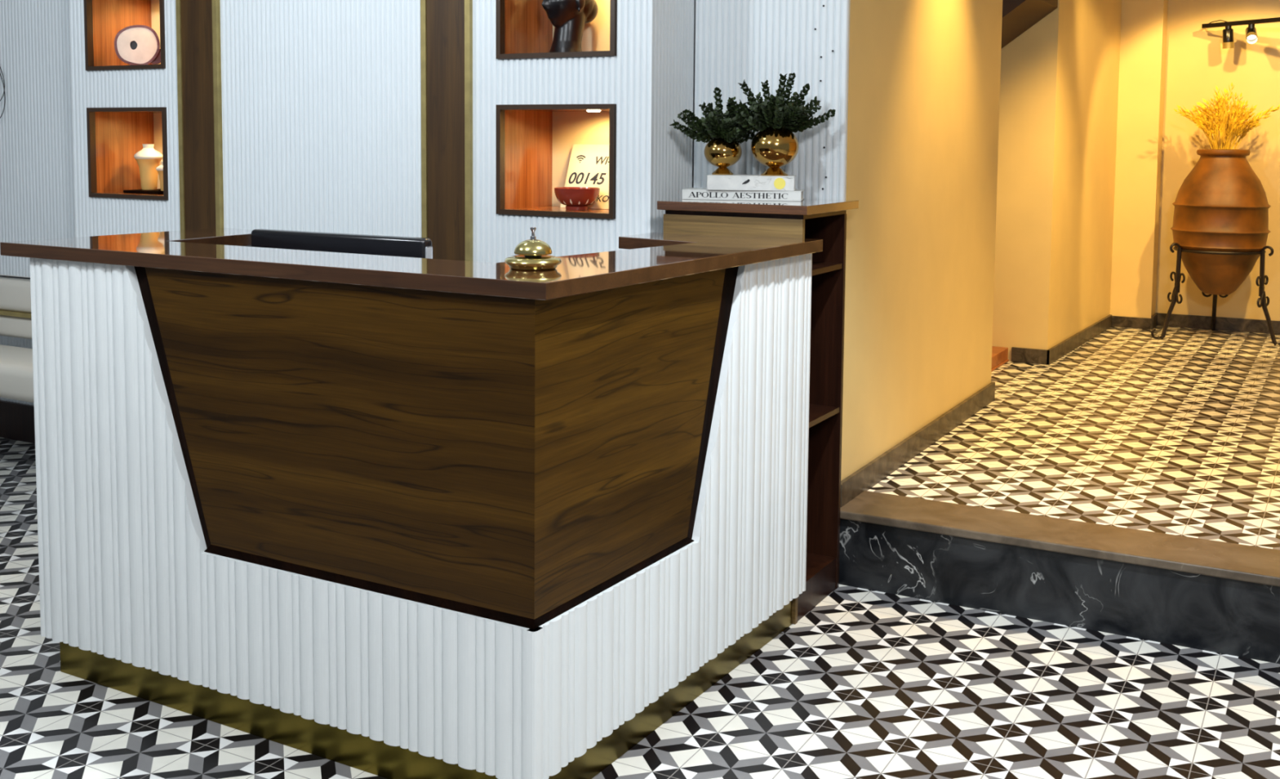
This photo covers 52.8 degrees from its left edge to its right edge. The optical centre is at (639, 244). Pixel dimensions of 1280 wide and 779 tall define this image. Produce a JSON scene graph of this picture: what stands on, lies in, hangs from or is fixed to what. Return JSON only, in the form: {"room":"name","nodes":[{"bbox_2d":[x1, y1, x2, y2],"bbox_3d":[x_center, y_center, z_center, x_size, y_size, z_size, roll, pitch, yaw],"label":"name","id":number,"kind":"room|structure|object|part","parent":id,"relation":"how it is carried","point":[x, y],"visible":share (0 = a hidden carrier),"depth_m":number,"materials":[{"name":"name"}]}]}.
{"room":"hotel lobby","nodes":[
{"label":"hotel lobby","id":0,"kind":"room"},
{"bbox_2d":[0,0,75,405],"bbox_3d":[-3.064,-0.596,5.984,1.940,2.630,0.068,3,5,29],"label":"wall","id":1,"kind":"structure","parent":0,"point":[37,192],"depth_m":5.75,"materials":[{"name":"white paint"}]},
{"bbox_2d":[0,66,5,118],"bbox_3d":[-2.954,-0.691,5.863,0.236,0.304,0.028,3,5,29],"label":"ring","id":2,"kind":"object","parent":1,"relation":"attached to","point":[0,67],"visible":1,"depth_m":5.80,"materials":[{"name":"black metal"}]},
{"bbox_2d":[0,400,35,443],"bbox_3d":[-3.091,0.801,6.068,1.940,0.170,0.035,3,5,29],"label":"baseboard","id":3,"kind":"structure","parent":1,"relation":"attached to","point":[16,420],"depth_m":5.92,"materials":[{"name":"brown wood"}]},
{"bbox_2d":[68,0,695,262],"bbox_3d":[-1.742,-0.440,5.240,4.985,2.800,0.460,3,5,29],"label":"wall","id":4,"kind":"structure","parent":0,"point":[322,99],"depth_m":4.54,"materials":[{"name":"white paint"}]},
{"bbox_2d":[83,0,165,70],"bbox_3d":[-1.965,-0.885,5.248,0.453,0.361,0.335,3,5,29],"label":"display niche","id":5,"kind":"object","parent":4,"relation":"attached to","point":[103,19],"visible":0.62,"depth_m":5.28,"materials":[{"name":"brown wood"}]},
{"bbox_3d":[-2.152,-0.896,5.359,0.011,0.355,0.295,3,5,29],"label":"panel","id":6,"kind":"part","parent":5,"relation":"part of","materials":[{"name":"brown wood"}]},
{"bbox_2d":[114,25,160,65],"bbox_3d":[-2.047,-0.809,5.273,0.188,0.172,0.046,-1,5,-18],"label":"disc","id":7,"kind":"object","parent":5,"relation":"on","point":[134,45],"visible":0.85,"depth_m":5.26,"materials":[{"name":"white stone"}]},
{"bbox_3d":[-1.887,-0.896,5.389,0.449,0.357,0.012,3,5,29],"label":"panel","id":8,"kind":"part","parent":5,"relation":"part of","materials":[{"name":"beige"}]},
{"bbox_2d":[86,106,168,199],"bbox_3d":[-1.969,-0.376,5.289,0.453,0.362,0.335,3,5,29],"label":"display niche","id":9,"kind":"object","parent":4,"relation":"attached to","point":[114,135],"visible":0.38,"depth_m":5.33,"materials":[{"name":"brown wood"}]},
{"bbox_3d":[-2.156,-0.386,5.400,0.011,0.356,0.295,3,5,29],"label":"panel","id":10,"kind":"part","parent":9,"relation":"part of","materials":[{"name":"brown wood"}]},
{"bbox_3d":[-1.967,-0.205,5.310,0.425,0.012,0.295,3,5,29],"label":"floor panel","id":11,"kind":"part","parent":9,"relation":"part of","materials":[{"name":"brown wood"}]},
{"bbox_3d":[-1.964,-0.547,5.282,0.425,0.012,0.295,3,5,29],"label":"panel","id":12,"kind":"part","parent":9,"relation":"part of","materials":[{"name":"brown wood"}]},
{"bbox_2d":[123,188,163,194],"bbox_3d":[-1.978,-0.219,5.324,0.210,0.012,0.200,3,5,29],"label":"serving board","id":13,"kind":"object","parent":9,"relation":"on","point":[157,191],"visible":0.56,"depth_m":5.25,"materials":[{"name":"black wood"}]},
{"bbox_2d":[133,143,162,190],"bbox_3d":[-2.031,-0.321,5.333,0.114,0.188,0.114,3,5,29],"label":"ceramic vase","id":14,"kind":"object","parent":13,"relation":"on","point":[148,158],"visible":0.99,"depth_m":5.30,"materials":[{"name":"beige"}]},
{"bbox_2d":[155,160,163,191],"bbox_3d":[-1.927,-0.279,5.239,0.073,0.121,0.073,3,5,29],"label":"ceramic vase","id":15,"kind":"object","parent":13,"relation":"on","point":[159,169],"visible":0.39,"depth_m":5.22,"materials":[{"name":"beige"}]},
{"bbox_3d":[-1.891,-0.386,5.430,0.449,0.358,0.012,3,5,29],"label":"panel","id":16,"kind":"part","parent":9,"relation":"part of","materials":[{"name":"beige wood"}]},
{"bbox_2d":[175,0,223,230],"bbox_3d":[-1.673,-0.417,4.960,0.214,2.800,0.066,3,5,29],"label":"pilaster","id":17,"kind":"object","parent":4,"relation":"attached to","point":[198,47],"visible":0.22,"depth_m":4.92,"materials":[{"name":"brown wood"}]},
{"bbox_2d":[420,0,472,261],"bbox_3d":[-0.644,-0.363,4.397,0.205,2.800,0.066,3,5,29],"label":"pilaster","id":18,"kind":"object","parent":4,"relation":"attached to","point":[446,25],"visible":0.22,"depth_m":4.37,"materials":[{"name":"brown wood"}]},
{"bbox_2d":[496,103,616,218],"bbox_3d":[-0.200,-0.283,4.322,0.450,0.362,0.335,3,5,29],"label":"display niche","id":19,"kind":"object","parent":4,"relation":"attached to","point":[535,143],"visible":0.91,"depth_m":4.41,"materials":[{"name":"brown wood"}]},
{"bbox_3d":[-0.386,-0.293,4.432,0.011,0.356,0.295,3,5,29],"label":"panel","id":20,"kind":"part","parent":19,"relation":"part of","materials":[{"name":"brown wood"}]},
{"bbox_3d":[-0.195,-0.455,4.315,0.422,0.012,0.295,3,5,29],"label":"panel","id":21,"kind":"part","parent":19,"relation":"part of","materials":[{"name":"brown wood"}]},
{"bbox_3d":[-0.198,-0.112,4.342,0.422,0.012,0.295,3,5,29],"label":"floor panel","id":22,"kind":"part","parent":19,"relation":"part of","materials":[{"name":"brown wood"}]},
{"bbox_2d":[554,186,599,209],"bbox_3d":[-0.211,-0.154,4.321,0.153,0.073,0.153,3,5,29],"label":"bowl","id":23,"kind":"object","parent":19,"relation":"on","point":[574,197],"visible":1,"depth_m":4.27,"materials":[{"name":"red ceramic"}]},
{"bbox_3d":[-0.122,-0.293,4.463,0.446,0.358,0.012,3,5,29],"label":"panel","id":24,"kind":"part","parent":19,"relation":"part of","materials":[{"name":"beige"}]},
{"bbox_2d":[560,144,608,209],"bbox_3d":[-0.122,-0.231,4.392,0.300,0.217,0.085,3,5,29],"label":"card","id":25,"kind":"object","parent":19,"relation":"on","point":[588,164],"visible":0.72,"depth_m":4.43,"materials":[{"name":"beige paper"}]},
{"bbox_2d":[586,110,600,111],"bbox_3d":[-0.154,-0.444,4.296,0.048,0.005,0.048,3,5,29],"label":"recessed light","id":26,"kind":"object","parent":19,"relation":"on","point":[586,110],"depth_m":4.28,"materials":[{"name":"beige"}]},
{"bbox_2d":[496,0,617,58],"bbox_3d":[-0.196,-0.793,4.281,0.450,0.361,0.335,3,5,29],"label":"display niche","id":27,"kind":"object","parent":4,"relation":"attached to","point":[524,29],"visible":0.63,"depth_m":4.37,"materials":[{"name":"brown wood"}]},
{"bbox_3d":[-0.382,-0.803,4.391,0.011,0.355,0.295,3,5,29],"label":"panel","id":28,"kind":"part","parent":27,"relation":"part of","materials":[{"name":"brown wood"}]},
{"bbox_2d":[542,0,598,52],"bbox_3d":[-0.235,-0.778,4.325,0.156,0.292,0.197,2,5,20],"label":"bust","id":29,"kind":"object","parent":27,"relation":"on","point":[568,18],"visible":0.79,"depth_m":4.28,"materials":[{"name":"black ceramic"}]},
{"bbox_3d":[-0.118,-0.803,4.422,0.446,0.357,0.012,3,5,29],"label":"panel","id":30,"kind":"part","parent":27,"relation":"part of","materials":[{"name":"beige"}]},
{"bbox_2d":[0,436,1279,778],"bbox_3d":[-1.830,1.284,1.889,11.000,0.100,6.690,3,5,29],"label":"floor","id":31,"kind":"structure","parent":0,"point":[868,683],"depth_m":3.18,"materials":[{"name":"tile"}]},
{"bbox_2d":[0,274,34,402],"bbox_3d":[-2.575,0.549,5.236,1.100,0.815,0.440,3,5,29],"label":"sofa","id":32,"kind":"object","parent":31,"relation":"on","point":[16,374],"visible":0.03,"depth_m":5.31,"materials":[{"name":"beige leather"}]},
{"bbox_3d":[-2.493,0.213,5.354,1.080,0.144,0.110,3,5,29],"label":"backrest","id":33,"kind":"part","parent":32,"relation":"part of","materials":[{"name":"beige leather"}]},
{"bbox_2d":[0,315,31,339],"bbox_3d":[-2.491,0.347,5.369,1.080,0.098,0.080,3,5,29],"label":"cushion","id":34,"kind":"object","parent":32,"relation":"on","point":[13,326],"depth_m":5.38,"materials":[{"name":"leather"}]},
{"bbox_3d":[-2.598,0.500,5.188,1.080,0.136,0.340,3,5,29],"label":"seat","id":35,"kind":"part","parent":32,"relation":"part of","materials":[{"name":"beige leather"}]},
{"bbox_2d":[0,227,822,778],"bbox_3d":[-0.572,0.550,3.516,1.734,1.123,1.378,3,5,29],"label":"reception desk","id":36,"kind":"object","parent":31,"relation":"on","point":[388,517],"visible":1,"depth_m":2.91,"materials":[{"name":"white paint"}]},
{"bbox_3d":[-0.874,0.561,2.945,1.556,0.991,0.061,3,5,29],"label":"ribbed panel","id":37,"kind":"part","parent":36,"relation":"part of","materials":[{"name":"white paint"}]},
{"bbox_3d":[-0.688,0.397,2.828,1.123,0.642,0.026,3,5,30],"label":"inset panel","id":38,"kind":"part","parent":36,"relation":"part of","materials":[{"name":"brown wood"}]},
{"bbox_2d":[251,228,432,258],"bbox_3d":[-0.826,0.163,3.528,0.621,0.387,0.170,3,5,29],"label":"chair back","id":39,"kind":"object","parent":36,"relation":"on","point":[380,245],"visible":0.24,"depth_m":3.48,"materials":[{"name":"black plastic"}]},
{"bbox_2d":[0,227,822,300],"bbox_3d":[-0.571,0.008,3.466,1.734,0.034,1.364,3,5,29],"label":"countertop","id":40,"kind":"structure","parent":36,"relation":"on","point":[648,257],"depth_m":2.97,"materials":[{"name":"brown wood"}]},
{"bbox_2d":[504,226,561,270],"bbox_3d":[-0.228,0.007,2.748,0.122,0.088,0.122,3,5,29],"label":"bell","id":41,"kind":"object","parent":36,"relation":"on","point":[532,254],"visible":1,"depth_m":2.71,"materials":[{"name":"gold metal"}]},
{"bbox_3d":[-0.009,0.398,2.895,0.026,0.642,0.818,3,5,31],"label":"inset panel","id":42,"kind":"part","parent":36,"relation":"part of","materials":[{"name":"brown wood"}]},
{"bbox_3d":[0.133,0.554,3.136,0.067,0.991,1.364,3,5,29],"label":"ribbed panel","id":43,"kind":"part","parent":36,"relation":"part of","materials":[{"name":"white paint"}]},
{"bbox_2d":[657,198,858,624],"bbox_3d":[0.359,0.473,3.973,0.477,1.218,0.437,3,5,29],"label":"bookcase","id":44,"kind":"object","parent":31,"relation":"on","point":[825,220],"visible":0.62,"depth_m":3.99,"materials":[{"name":"brown wood"}]},
{"bbox_3d":[0.265,0.505,3.814,0.446,1.178,0.018,3,5,29],"label":"panel","id":45,"kind":"part","parent":44,"relation":"part of","materials":[{"name":"brown wood"}]},
{"bbox_2d":[682,187,804,201],"bbox_3d":[0.322,-0.156,3.999,0.363,0.030,0.161,1,5,11],"label":"book","id":46,"kind":"object","parent":44,"relation":"on","point":[704,193],"visible":0.99,"depth_m":3.92,"materials":[{"name":"white paper"}]},
{"bbox_2d":[706,173,795,191],"bbox_3d":[0.347,-0.192,3.986,0.264,0.044,0.161,1,5,9],"label":"book","id":47,"kind":"object","parent":46,"relation":"on","point":[735,181],"visible":0.98,"depth_m":3.91,"materials":[{"name":"paper"}]},
{"bbox_2d":[669,87,755,174],"bbox_3d":[0.234,-0.352,3.996,0.268,0.270,0.213,0,5,-12],"label":"potted plant","id":48,"kind":"object","parent":47,"relation":"on","point":[724,150],"visible":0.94,"depth_m":3.98,"materials":[{"name":"green plant"}]},
{"bbox_2d":[773,177,785,189],"bbox_3d":[0.422,-0.184,3.894,0.035,0.035,0.001,1,5,8],"label":"sticker","id":49,"kind":"object","parent":47,"relation":"attached to","point":[779,183],"depth_m":3.89,"materials":[{"name":"yellow paper"}]},
{"bbox_2d":[726,72,835,175],"bbox_3d":[0.422,-0.366,3.938,0.312,0.311,0.216,3,5,29],"label":"potted plant","id":50,"kind":"object","parent":47,"relation":"on","point":[775,119],"visible":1,"depth_m":3.90,"materials":[{"name":"green plant"}]},
{"bbox_3d":[0.355,-0.100,3.919,0.442,0.014,0.355,3,5,29],"label":"rail","id":51,"kind":"part","parent":44,"relation":"part of","materials":[{"name":"brown wood"}]},
{"bbox_3d":[0.353,0.513,3.964,0.428,0.016,0.329,3,5,29],"label":"shelf","id":52,"kind":"part","parent":44,"relation":"part of","materials":[{"name":"brown wood"}]},
{"bbox_3d":[0.432,0.482,4.117,0.446,1.178,0.018,3,5,29],"label":"panel","id":53,"kind":"part","parent":44,"relation":"part of","materials":[{"name":"brown wood"}]},
{"bbox_3d":[0.357,0.067,3.928,0.428,0.016,0.329,3,5,29],"label":"shelf","id":54,"kind":"part","parent":44,"relation":"part of","materials":[{"name":"brown wood"}]},
{"bbox_2d":[839,518,1279,663],"bbox_3d":[2.617,1.062,3.147,4.430,0.216,0.261,3,5,29],"label":"step","id":55,"kind":"structure","parent":31,"relation":"on","point":[1228,616],"depth_m":3.75,"materials":[{"name":"black stone"}]},
{"bbox_2d":[840,490,1279,586],"bbox_3d":[2.613,0.942,3.128,4.430,0.026,0.274,3,5,29],"label":"step","id":56,"kind":"structure","parent":55,"relation":"on","point":[1249,563],"depth_m":3.82,"materials":[{"name":"brown wood"}]},
{"bbox_2d":[693,0,849,199],"bbox_3d":[0.413,-0.334,4.151,0.524,2.800,0.023,3,5,29],"label":"wall","id":57,"kind":"structure","parent":0,"point":[753,42],"depth_m":4.10,"materials":[{"name":"white paint"}]},
{"bbox_2d":[840,0,1002,480],"bbox_3d":[1.052,-0.492,4.934,0.170,2.600,1.978,3,5,29],"label":"wall","id":58,"kind":"structure","parent":0,"point":[924,75],"depth_m":4.73,"materials":[{"name":"beige paint"}]},
{"bbox_2d":[840,382,995,506],"bbox_3d":[1.044,0.738,5.021,0.186,0.103,2.026,3,5,29],"label":"baseboard","id":59,"kind":"structure","parent":58,"relation":"attached to","point":[870,474],"depth_m":4.75,"materials":[{"name":"stone"}]},
{"bbox_2d":[991,0,1121,360],"bbox_3d":[1.900,-0.736,8.051,1.848,2.600,2.080,3,5,29],"label":"wall","id":60,"kind":"structure","parent":0,"point":[1060,77],"depth_m":6.90,"materials":[{"name":"beige paint"}]},
{"bbox_2d":[1011,314,1111,364],"bbox_3d":[2.503,0.537,7.578,0.199,0.078,1.700,3,5,30],"label":"baseboard","id":61,"kind":"structure","parent":60,"relation":"attached to","point":[1046,357],"depth_m":7.02,"materials":[{"name":"stone"}]},
{"bbox_2d":[867,325,1279,549],"bbox_3d":[3.412,0.795,6.422,6.200,0.235,6.275,3,5,29],"label":"floor","id":62,"kind":"structure","parent":0,"point":[1178,433],"depth_m":5.04,"materials":[{"name":"tile"}]},
{"bbox_2d":[991,346,1008,372],"bbox_3d":[1.424,0.590,6.835,0.900,0.075,0.660,3,5,29],"label":"stair","id":63,"kind":"structure","parent":62,"relation":"on","point":[999,354],"depth_m":6.77,"materials":[{"name":"brown wood"}]},
{"bbox_2d":[1151,242,1279,345],"bbox_3d":[3.537,0.274,7.809,0.731,0.579,0.672,3,5,29],"label":"stand","id":64,"kind":"object","parent":62,"relation":"on","point":[1177,275],"visible":0.73,"depth_m":7.64,"materials":[{"name":"black metal"}]},
{"bbox_3d":[3.173,0.292,7.712,0.117,0.551,0.028,0,5,-7],"label":"leg","id":65,"kind":"part","parent":64,"relation":"part of","materials":[{"name":"black metal"}]},
{"bbox_3d":[3.582,0.270,8.034,0.028,0.551,0.119,2,5,21],"label":"leg","id":66,"kind":"part","parent":64,"relation":"part of","materials":[{"name":"black metal"}]},
{"bbox_2d":[1170,148,1271,294],"bbox_3d":[3.473,-0.137,7.722,0.549,0.865,0.549,3,5,29],"label":"jar","id":67,"kind":"object","parent":64,"relation":"on","point":[1222,205],"visible":0.98,"depth_m":7.55,"materials":[{"name":"brown ceramic"}]},
{"bbox_2d":[1173,82,1279,149],"bbox_3d":[3.510,-0.740,7.714,0.584,0.458,0.550,3,5,29],"label":"bunch","id":68,"kind":"object","parent":67,"relation":"in","point":[1231,125],"visible":0.94,"depth_m":7.64,"materials":[{"name":"yellow plant"}]},
{"bbox_3d":[3.670,0.311,7.530,0.026,0.551,0.124,-3,6,-40],"label":"leg","id":69,"kind":"part","parent":64,"relation":"part of","materials":[{"name":"black metal"}]},
{"bbox_2d":[1110,0,1279,320],"bbox_3d":[5.024,-0.649,7.304,4.352,2.600,0.390,3,5,29],"label":"wall","id":70,"kind":"structure","parent":0,"point":[1167,61],"depth_m":8.12,"materials":[{"name":"beige paint"}]},
{"bbox_2d":[1111,312,1279,334],"bbox_3d":[4.969,0.577,7.313,4.345,0.083,0.219,3,5,29],"label":"baseboard","id":71,"kind":"structure","parent":70,"relation":"attached to","point":[1222,323],"depth_m":8.17,"materials":[{"name":"stone"}]},
{"bbox_3d":[-0.287,-1.816,4.414,11.000,0.100,13.000,3,5,29],"label":"ceiling","id":72,"kind":"structure","parent":0,"visible":0},
{"bbox_2d":[1000,0,1057,48],"bbox_3d":[1.380,-1.068,6.762,1.440,1.740,0.610,3,5,29],"label":"soffit","id":73,"kind":"structure","parent":72,"relation":"attached to","point":[1018,15],"depth_m":6.46,"materials":[{"name":"brown"}]},
{"bbox_2d":[1201,17,1279,28],"bbox_3d":[3.698,-1.644,7.570,0.110,0.682,1.023,-2,5,-24],"label":"rail","id":74,"kind":"object","parent":72,"relation":"hanging from","point":[1211,24],"visible":1,"depth_m":7.74,"materials":[{"name":"black metal"}]},
{"bbox_2d":[1222,26,1234,48],"bbox_3d":[3.571,-1.256,7.832,0.067,0.135,0.072,3,5,29],"label":"track spotlight","id":75,"kind":"object","parent":74,"relation":"attached to","point":[1228,33],"visible":1,"depth_m":7.81,"materials":[{"name":"black metal"}]},
{"bbox_2d":[1245,23,1257,44],"bbox_3d":[3.636,-1.250,7.671,0.063,0.121,0.128,2,5,20],"label":"track spotlight","id":76,"kind":"object","parent":74,"relation":"attached to","point":[1251,37],"visible":1,"depth_m":7.66,"materials":[{"name":"black metal"}]}
]}

